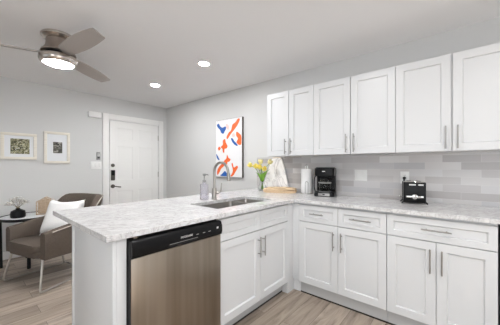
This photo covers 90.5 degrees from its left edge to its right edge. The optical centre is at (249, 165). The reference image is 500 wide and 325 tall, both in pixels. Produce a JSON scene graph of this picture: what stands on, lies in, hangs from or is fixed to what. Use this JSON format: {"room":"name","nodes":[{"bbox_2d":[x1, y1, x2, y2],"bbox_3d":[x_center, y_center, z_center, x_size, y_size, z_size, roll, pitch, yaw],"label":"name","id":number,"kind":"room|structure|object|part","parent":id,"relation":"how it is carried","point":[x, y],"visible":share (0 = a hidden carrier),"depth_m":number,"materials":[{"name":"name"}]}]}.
{"room":"kitchen","nodes":[
{"label":"kitchen","id":0,"kind":"room"},
{"bbox_2d":[0,76,165,251],"bbox_3d":[-3.527,0.037,3.025,0.120,2.410,5.475,0,0,40],"label":"wall","id":1,"kind":"structure","parent":0,"point":[26,107],"depth_m":3.66,"materials":[{"name":"white paint"}]},
{"bbox_2d":[3,252,20,259],"bbox_3d":[-3.824,1.192,2.574,0.014,0.100,4.164,0,0,40],"label":"baseboard","id":2,"kind":"structure","parent":1,"relation":"attached to","point":[6,255],"depth_m":3.28,"materials":[{"name":"white paint"}]},
{"bbox_2d":[0,132,36,159],"bbox_3d":[-3.136,-0.261,3.371,0.028,0.359,0.365,0,0,40],"label":"picture frame","id":3,"kind":"object","parent":1,"relation":"attached to","point":[17,146],"visible":1,"depth_m":3.36,"materials":[{"name":"white"}]},
{"bbox_2d":[10,138,29,153],"bbox_3d":[-3.131,-0.261,3.378,0.001,0.205,0.193,0,0,40],"label":"print","id":4,"kind":"object","parent":3,"relation":"attached to","point":[17,145],"depth_m":3.38},
{"bbox_2d":[44,131,69,163],"bbox_3d":[-2.867,-0.263,3.687,0.028,0.466,0.312,0,0,40],"label":"picture frame","id":5,"kind":"object","parent":1,"relation":"attached to","point":[56,144],"visible":1,"depth_m":3.68,"materials":[{"name":"white"}]},
{"bbox_2d":[53,142,61,152],"bbox_3d":[-2.863,-0.266,3.693,0.001,0.165,0.110,0,0,40],"label":"print","id":6,"kind":"object","parent":5,"relation":"attached to","point":[57,146],"depth_m":3.69},
{"bbox_2d":[88,111,100,117],"bbox_3d":[-2.541,-0.831,4.053,0.050,0.090,0.184,0,0,40],"label":"door chime","id":7,"kind":"object","parent":1,"relation":"attached to","point":[90,113],"visible":1,"depth_m":4.03,"materials":[{"name":"white plastic"}]},
{"bbox_2d":[90,161,101,168],"bbox_3d":[-2.537,-0.005,4.089,0.010,0.122,0.163,0,0,40],"label":"light switch","id":8,"kind":"object","parent":1,"relation":"attached to","point":[93,164],"visible":1,"depth_m":4.08,"materials":[{"name":"white plastic"}]},
{"bbox_2d":[96,152,99,159],"bbox_3d":[-2.512,-0.157,4.112,0.018,0.128,0.056,0,0,40],"label":"remote","id":9,"kind":"object","parent":1,"relation":"attached to","point":[97,153],"visible":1,"depth_m":4.10,"materials":[{"name":"grey plastic"}]},
{"bbox_2d":[102,113,162,204],"bbox_3d":[-2.111,0.179,4.578,0.024,2.126,1.108,0,0,40],"label":"trim","id":10,"kind":"structure","parent":1,"relation":"attached to","point":[106,117],"depth_m":4.24,"materials":[{"name":"white paint"}]},
{"bbox_2d":[109,120,158,204],"bbox_3d":[-2.090,0.227,4.562,0.077,2.006,0.896,0,0,40],"label":"door","id":11,"kind":"structure","parent":1,"relation":"in","point":[133,147],"depth_m":4.53,"materials":[{"name":"white paint"}]},
{"bbox_2d":[0,253,389,324],"bbox_3d":[-0.782,1.292,0.768,7.227,0.100,5.595,0,0,40],"label":"floor","id":12,"kind":"structure","parent":0,"point":[21,303],"depth_m":2.20,"materials":[{"name":"brown wood"}]},
{"bbox_2d":[0,211,45,268],"bbox_3d":[-2.837,0.939,3.170,0.564,0.606,0.564,0,0,40],"label":"side table","id":13,"kind":"object","parent":12,"relation":"on","point":[29,215],"visible":0.42,"depth_m":2.99,"materials":[{"name":"white"}]},
{"bbox_3d":[-3.017,0.953,2.997,0.037,0.579,0.046,0,0,40],"label":"leg","id":14,"kind":"part","parent":13,"relation":"part of","materials":[{"name":"black metal"}]},
{"bbox_2d":[10,208,25,218],"bbox_3d":[-2.860,0.584,3.058,0.148,0.116,0.148,0,0,40],"label":"bud vase","id":15,"kind":"object","parent":13,"relation":"on","point":[17,213],"visible":1,"depth_m":3.01,"materials":[{"name":"black ceramic"}]},
{"bbox_3d":[-2.664,0.953,2.990,0.046,0.579,0.037,0,0,40],"label":"leg","id":16,"kind":"part","parent":13,"relation":"part of","materials":[{"name":"black metal"}]},
{"bbox_2d":[36,196,53,214],"bbox_3d":[-2.712,0.528,3.293,0.182,0.228,0.112,0,0,-30],"label":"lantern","id":17,"kind":"object","parent":13,"relation":"on","point":[43,203],"visible":0.78,"depth_m":3.30,"materials":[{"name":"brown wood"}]},
{"bbox_2d":[2,193,102,293],"bbox_3d":[-2.186,0.803,2.872,0.776,0.881,0.770,0,0,23],"label":"armchair","id":18,"kind":"object","parent":12,"relation":"on","point":[23,239],"visible":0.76,"depth_m":2.61,"materials":[{"name":"brown leather"}]},
{"bbox_3d":[-2.216,0.832,2.801,0.536,0.070,0.610,0,0,23],"label":"seat","id":19,"kind":"part","parent":18,"relation":"part of","materials":[{"name":"brown fabric"}]},
{"bbox_3d":[-2.213,0.895,2.808,0.544,0.057,0.605,0,0,23],"label":"seat","id":20,"kind":"part","parent":18,"relation":"part of","materials":[{"name":"brown fabric"}]},
{"bbox_3d":[-2.471,1.083,2.878,0.070,0.320,0.573,0,0,32],"label":"leg","id":21,"kind":"part","parent":18,"relation":"part of","materials":[{"name":"silver metal"}]},
{"bbox_3d":[-1.983,1.083,2.672,0.070,0.320,0.573,0,0,14],"label":"leg","id":22,"kind":"part","parent":18,"relation":"part of","materials":[{"name":"silver metal"}]},
{"bbox_2d":[39,199,85,234],"bbox_3d":[-2.144,0.589,2.842,0.428,0.390,0.246,0,0,2],"label":"throw pillow","id":23,"kind":"object","parent":18,"relation":"on","point":[50,222],"visible":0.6,"depth_m":2.79,"materials":[{"name":"white fabric"}]},
{"bbox_2d":[72,225,125,324],"bbox_3d":[-0.169,0.801,2.263,0.639,0.882,2.279,0,0,40],"label":"peninsula panel","id":24,"kind":"object","parent":12,"relation":"on","point":[98,266],"visible":0.13,"depth_m":1.33,"materials":[{"name":"white paint"}]},
{"bbox_3d":[-1.130,0.801,1.604,0.029,0.882,0.030,0,0,40],"label":"corner trim","id":25,"kind":"part","parent":24,"relation":"part of","materials":[{"name":"white paint"}]},
{"bbox_2d":[126,219,221,324],"bbox_3d":[-0.614,0.802,1.640,0.614,0.880,0.604,0,0,40],"label":"dishwasher","id":26,"kind":"object","parent":12,"relation":"on","point":[173,276],"visible":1,"depth_m":1.42,"materials":[{"name":"silver metal"}]},
{"bbox_3d":[-0.407,0.419,1.466,0.066,0.090,0.602,0,0,40],"label":"control panel","id":27,"kind":"part","parent":26,"relation":"part of","materials":[{"name":"black plastic"}]},
{"bbox_3d":[-0.381,0.448,1.443,0.002,0.017,0.200,0,0,40],"label":"pocket handle","id":28,"kind":"part","parent":26,"relation":"part of","materials":[{"name":"black"}]},
{"bbox_2d":[218,204,287,324],"bbox_3d":[-0.129,0.801,2.232,0.612,0.882,0.900,0,0,40],"label":"base cabinet","id":29,"kind":"object","parent":12,"relation":"on","point":[254,244],"visible":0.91,"depth_m":2.01,"materials":[{"name":"white paint"}]},
{"bbox_3d":[-0.073,0.456,1.898,0.020,0.155,0.460,0,0,40],"label":"drawer","id":30,"kind":"part","parent":29,"relation":"part of","materials":[{"name":"white paint"}]},
{"bbox_3d":[-0.073,0.833,1.898,0.020,0.587,0.460,0,0,40],"label":"door","id":31,"kind":"part","parent":29,"relation":"part of","materials":[{"name":"white paint"}]},
{"bbox_3d":[0.079,0.667,2.034,0.040,0.165,0.011,0,0,40],"label":"handle","id":32,"kind":"part","parent":29,"relation":"part of","materials":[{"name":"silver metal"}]},
{"bbox_3d":[0.218,0.456,2.241,0.020,0.155,0.432,0,0,40],"label":"drawer","id":33,"kind":"part","parent":29,"relation":"part of","materials":[{"name":"white paint"}]},
{"bbox_3d":[0.218,0.833,2.241,0.020,0.587,0.432,0,0,40],"label":"door","id":34,"kind":"part","parent":29,"relation":"part of","materials":[{"name":"white paint"}]},
{"bbox_2d":[282,202,300,292],"bbox_3d":[0.416,0.801,2.457,0.139,0.882,0.145,0,0,40],"label":"cabinet filler","id":35,"kind":"object","parent":12,"relation":"on","point":[293,282],"visible":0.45,"depth_m":2.45,"materials":[{"name":"white paint"}]},
{"bbox_2d":[299,203,387,322],"bbox_3d":[0.950,0.801,2.385,0.763,0.882,0.632,0,0,40],"label":"base cabinet","id":36,"kind":"object","parent":12,"relation":"on","point":[343,251],"visible":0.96,"depth_m":2.14,"materials":[{"name":"white paint"}]},
{"bbox_2d":[53,188,499,242],"bbox_3d":[0.633,0.343,1.554,3.450,0.030,2.306,0,0,40],"label":"countertop","id":37,"kind":"structure","parent":36,"relation":"on","point":[112,222],"depth_m":1.81,"materials":[{"name":"stone"}]},
{"bbox_2d":[200,174,208,199],"bbox_3d":[-0.436,0.203,2.389,0.082,0.250,0.052,0,0,17],"label":"soap dispenser","id":38,"kind":"object","parent":37,"relation":"on","point":[204,188],"visible":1,"depth_m":2.37,"materials":[{"name":"white"}]},
{"bbox_2d":[200,182,208,199],"bbox_3d":[-0.441,0.244,2.391,0.072,0.168,0.052,0,0,17],"label":"bottle","id":39,"kind":"object","parent":38,"relation":"attached to","point":[204,188],"depth_m":2.37,"materials":[{"name":"white"}]},
{"bbox_2d":[211,161,230,199],"bbox_3d":[-0.264,0.143,2.347,0.243,0.369,0.091,0,0,40],"label":"faucet","id":40,"kind":"object","parent":37,"relation":"on","point":[215,192],"visible":1,"depth_m":2.38,"materials":[{"name":"silver metal"}]},
{"bbox_3d":[-0.272,0.093,2.332,0.217,0.269,0.025,0,0,40],"label":"spout","id":41,"kind":"part","parent":40,"relation":"part of","materials":[{"name":"silver metal"}]},
{"bbox_2d":[202,199,260,208],"bbox_3d":[-0.145,0.453,2.271,0.397,0.190,0.762,0,0,40],"label":"sink","id":42,"kind":"object","parent":37,"relation":"in","point":[242,201],"visible":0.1,"depth_m":2.44,"materials":[{"name":"silver metal"}]},
{"bbox_3d":[-0.220,0.453,2.184,0.397,0.190,0.533,0,0,40],"label":"bowl","id":43,"kind":"part","parent":42,"relation":"part of","materials":[{"name":"silver metal"}]},
{"bbox_3d":[0.028,0.433,2.474,0.397,0.150,0.228,0,0,40],"label":"bowl","id":44,"kind":"part","parent":42,"relation":"part of","materials":[{"name":"silver metal"}]},
{"bbox_2d":[258,178,265,190],"bbox_3d":[0.158,0.245,3.233,0.112,0.165,0.112,0,0,40],"label":"flower vase","id":45,"kind":"object","parent":37,"relation":"on","point":[261,186],"visible":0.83,"depth_m":3.20,"materials":[{"name":"clear glass"}]},
{"bbox_2d":[247,162,260,177],"bbox_3d":[0.068,0.135,3.225,0.219,0.355,0.063,0,0,11],"label":"tulip","id":46,"kind":"object","parent":45,"relation":"in","point":[249,163],"visible":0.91,"depth_m":3.23,"materials":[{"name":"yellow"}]},
{"bbox_2d":[257,164,262,177],"bbox_3d":[0.135,0.146,3.192,0.063,0.333,0.113,0,0,40],"label":"tulip","id":47,"kind":"object","parent":45,"relation":"in","point":[259,166],"visible":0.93,"depth_m":3.18,"materials":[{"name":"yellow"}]},
{"bbox_2d":[262,166,266,177],"bbox_3d":[0.184,0.158,3.185,0.065,0.308,0.113,0,0,1],"label":"tulip","id":48,"kind":"object","parent":45,"relation":"in","point":[264,168],"visible":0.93,"depth_m":3.19,"materials":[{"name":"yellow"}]},
{"bbox_2d":[264,159,272,177],"bbox_3d":[0.219,0.113,3.208,0.154,0.398,0.064,0,0,1],"label":"tulip","id":49,"kind":"object","parent":45,"relation":"in","point":[269,160],"visible":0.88,"depth_m":3.19,"materials":[{"name":"green"}]},
{"bbox_2d":[265,157,288,186],"bbox_3d":[0.348,0.111,3.271,0.430,0.437,0.058,0,0,40],"label":"marble board","id":50,"kind":"object","parent":37,"relation":"on","point":[276,176],"visible":0.69,"depth_m":3.26,"materials":[{"name":"white stone"}]},
{"bbox_2d":[263,187,296,192],"bbox_3d":[0.369,0.297,3.043,0.398,0.062,0.165,0,0,14],"label":"cutting board","id":51,"kind":"object","parent":37,"relation":"on","point":[267,189],"visible":0.96,"depth_m":2.98,"materials":[{"name":"beige wood"}]},
{"bbox_2d":[300,164,312,193],"bbox_3d":[0.666,0.156,2.920,0.150,0.345,0.150,0,0,40],"label":"paper towel holder","id":52,"kind":"object","parent":37,"relation":"on","point":[306,174],"visible":1,"depth_m":2.87,"materials":[{"name":"white paper"}]},
{"bbox_2d":[314,167,335,196],"bbox_3d":[0.810,0.174,2.707,0.253,0.308,0.222,0,0,26],"label":"coffee maker","id":53,"kind":"object","parent":37,"relation":"on","point":[326,176],"visible":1,"depth_m":2.62,"materials":[{"name":"black plastic"}]},
{"bbox_3d":[0.775,0.306,2.609,0.160,0.028,0.008,0,0,26],"label":"panel","id":54,"kind":"part","parent":53,"relation":"part of","materials":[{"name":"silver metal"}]},
{"bbox_3d":[0.861,0.191,2.604,0.022,0.119,0.077,0,0,-32],"label":"carafe handle","id":55,"kind":"part","parent":53,"relation":"part of","materials":[{"name":"black plastic"}]},
{"bbox_2d":[398,177,427,204],"bbox_3d":[1.445,0.216,2.217,0.210,0.223,0.256,0,0,27],"label":"toaster","id":56,"kind":"object","parent":37,"relation":"on","point":[412,191],"visible":1,"depth_m":2.11,"materials":[{"name":"black plastic"}]},
{"bbox_3d":[0.630,0.456,2.304,0.378,0.155,0.020,0,0,40],"label":"drawer","id":57,"kind":"part","parent":36,"relation":"part of","materials":[{"name":"white paint"}]},
{"bbox_3d":[0.630,0.833,2.304,0.378,0.587,0.020,0,0,40],"label":"door","id":58,"kind":"part","parent":36,"relation":"part of","materials":[{"name":"white paint"}]},
{"bbox_3d":[0.903,0.452,2.035,0.170,0.011,0.040,0,0,40],"label":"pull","id":59,"kind":"part","parent":36,"relation":"part of","materials":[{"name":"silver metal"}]},
{"bbox_3d":[0.921,0.456,2.057,0.378,0.155,0.020,0,0,40],"label":"drawer","id":60,"kind":"part","parent":36,"relation":"part of","materials":[{"name":"white paint"}]},
{"bbox_3d":[0.921,0.833,2.057,0.378,0.587,0.020,0,0,40],"label":"door","id":61,"kind":"part","parent":36,"relation":"part of","materials":[{"name":"white paint"}]},
{"bbox_2d":[387,212,497,324],"bbox_3d":[1.476,0.801,1.937,0.614,0.882,0.632,0,0,40],"label":"base cabinet","id":62,"kind":"object","parent":12,"relation":"on","point":[441,271],"visible":0.98,"depth_m":1.71,"materials":[{"name":"white paint"}]},
{"bbox_3d":[1.185,0.833,1.832,0.303,0.587,0.020,0,0,40],"label":"door","id":63,"kind":"part","parent":62,"relation":"part of","materials":[{"name":"white paint"}]},
{"bbox_3d":[1.258,0.667,1.733,0.011,0.165,0.040,0,0,40],"label":"handle","id":64,"kind":"part","parent":62,"relation":"part of","materials":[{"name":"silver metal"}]},
{"bbox_3d":[1.283,0.452,1.712,0.170,0.011,0.040,0,0,40],"label":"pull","id":65,"kind":"part","parent":62,"relation":"part of","materials":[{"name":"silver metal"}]},
{"bbox_3d":[1.308,0.667,1.690,0.011,0.165,0.040,0,0,40],"label":"handle","id":66,"kind":"part","parent":62,"relation":"part of","materials":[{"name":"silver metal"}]},
{"bbox_3d":[1.301,0.456,1.733,0.610,0.155,0.020,0,0,40],"label":"drawer","id":67,"kind":"part","parent":62,"relation":"part of","materials":[{"name":"white paint"}]},
{"bbox_3d":[1.418,0.833,1.633,0.303,0.587,0.020,0,0,40],"label":"door","id":68,"kind":"part","parent":62,"relation":"part of","materials":[{"name":"white paint"}]},
{"bbox_2d":[498,224,499,324],"bbox_3d":[1.963,0.801,1.547,0.600,0.882,0.595,0,0,40],"label":"base cabinet","id":69,"kind":"object","parent":12,"relation":"on","point":[498,224],"visible":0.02,"depth_m":1.67,"materials":[{"name":"white paint"}]},
{"bbox_2d":[0,0,499,107],"bbox_3d":[-0.782,-1.218,0.768,7.227,0.100,5.595,0,0,40],"label":"ceiling","id":70,"kind":"structure","parent":0,"point":[245,43],"depth_m":2.25,"materials":[{"name":"white paint"}]},
{"bbox_2d":[0,28,109,81],"bbox_3d":[-1.663,-1.035,2.131,1.165,0.266,1.235,0,0,40],"label":"ceiling fan","id":71,"kind":"object","parent":70,"relation":"hanging from","point":[59,50],"visible":1,"depth_m":2.13,"materials":[{"name":"silver metal"}]},
{"bbox_3d":[-2.075,-1.000,2.055,0.617,0.047,0.145,0,0,-28],"label":"blade","id":72,"kind":"part","parent":71,"relation":"part of","materials":[{"name":"grey wood"}]},
{"bbox_3d":[-1.395,-1.000,2.027,0.617,0.047,0.145,0,0,32],"label":"blade","id":73,"kind":"part","parent":71,"relation":"part of","materials":[{"name":"grey wood"}]},
{"bbox_3d":[-1.710,-1.000,2.630,0.145,0.047,0.617,0,0,2],"label":"blade","id":74,"kind":"part","parent":71,"relation":"part of","materials":[{"name":"grey wood"}]},
{"bbox_2d":[149,83,160,86],"bbox_3d":[-1.378,-1.165,3.599,0.152,0.006,0.152,0,0,40],"label":"recessed light","id":75,"kind":"object","parent":70,"relation":"in","point":[151,84],"visible":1,"depth_m":3.61,"materials":[{"name":"white plastic"}]},
{"bbox_2d":[197,61,210,65],"bbox_3d":[-0.527,-1.165,2.840,0.152,0.006,0.152,0,0,40],"label":"recessed light","id":76,"kind":"object","parent":70,"relation":"in","point":[201,63],"visible":1,"depth_m":2.83,"materials":[{"name":"white glass"}]},
{"bbox_2d":[166,17,499,204],"bbox_3d":[0.992,0.037,2.852,7.227,2.410,0.120,0,0,40],"label":"wall","id":77,"kind":"structure","parent":0,"point":[190,126],"depth_m":3.64,"materials":[{"name":"white paint"}]},
{"bbox_2d":[216,117,243,177],"bbox_3d":[-0.328,-0.272,3.872,0.582,0.908,0.037,0,0,40],"label":"wall art","id":78,"kind":"object","parent":77,"relation":"attached to","point":[229,132],"visible":0.92,"depth_m":3.83,"materials":[{"name":"multicoloured"}]},
{"bbox_2d":[267,85,320,156],"bbox_3d":[0.531,-0.482,2.930,0.609,0.743,0.356,0,0,40],"label":"upper cabinet","id":79,"kind":"object","parent":77,"relation":"attached to","point":[290,114],"visible":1,"depth_m":2.80,"materials":[{"name":"white paint"}]},
{"bbox_3d":[0.330,-0.483,2.930,0.300,0.742,0.020,0,0,40],"label":"door","id":80,"kind":"part","parent":79,"relation":"part of","materials":[{"name":"white paint"}]},
{"bbox_3d":[0.564,-0.483,2.731,0.300,0.742,0.020,0,0,40],"label":"door","id":81,"kind":"part","parent":79,"relation":"part of","materials":[{"name":"white paint"}]},
{"bbox_2d":[314,66,399,155],"bbox_3d":[1.053,-0.482,2.486,0.758,0.743,0.356,0,0,40],"label":"upper cabinet","id":82,"kind":"object","parent":77,"relation":"attached to","point":[354,115],"visible":0.98,"depth_m":2.34,"materials":[{"name":"white paint"}]},
{"bbox_3d":[0.823,-0.483,2.510,0.375,0.742,0.020,0,0,40],"label":"door","id":83,"kind":"part","parent":82,"relation":"part of","materials":[{"name":"white paint"}]},
{"bbox_3d":[0.978,-0.215,2.342,0.011,0.175,0.040,0,0,40],"label":"handle","id":84,"kind":"part","parent":82,"relation":"part of","materials":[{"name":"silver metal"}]},
{"bbox_3d":[1.114,-0.483,2.263,0.375,0.742,0.020,0,0,40],"label":"door","id":85,"kind":"part","parent":82,"relation":"part of","materials":[{"name":"white paint"}]},
{"bbox_2d":[257,151,499,206],"bbox_3d":[1.398,0.108,2.422,3.410,0.440,0.008,0,0,40],"label":"wall tile","id":86,"kind":"structure","parent":77,"relation":"attached to","point":[465,178],"depth_m":2.29,"materials":[{"name":"grey tile"}]},
{"bbox_2d":[355,170,366,180],"bbox_3d":[1.165,0.102,2.609,0.124,0.115,0.010,0,0,40],"label":"light switch","id":87,"kind":"object","parent":86,"relation":"attached to","point":[360,175],"visible":1,"depth_m":2.61,"materials":[{"name":"white plastic"}]},
{"bbox_2d":[400,171,408,183],"bbox_3d":[1.467,0.115,2.352,0.072,0.115,0.009,0,0,40],"label":"wall outlet","id":88,"kind":"object","parent":86,"relation":"attached to","point":[402,173],"visible":0.73,"depth_m":2.35,"materials":[{"name":"white plastic"}]},
{"bbox_2d":[396,43,499,153],"bbox_3d":[1.628,-0.482,1.996,0.748,0.743,0.356,0,0,40],"label":"upper cabinet","id":89,"kind":"object","parent":77,"relation":"attached to","point":[448,103],"visible":1,"depth_m":1.90,"materials":[{"name":"white paint"}]},
{"bbox_3d":[1.399,-0.483,2.020,0.368,0.742,0.020,0,0,40],"label":"door","id":90,"kind":"part","parent":89,"relation":"part of","materials":[{"name":"white paint"}]},
{"bbox_3d":[1.553,-0.215,1.853,0.011,0.175,0.040,0,0,40],"label":"handle","id":91,"kind":"part","parent":89,"relation":"part of","materials":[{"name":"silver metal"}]},
{"bbox_3d":[1.688,-0.483,1.774,0.368,0.742,0.020,0,0,40],"label":"door","id":92,"kind":"part","parent":89,"relation":"part of","materials":[{"name":"white paint"}]}
]}

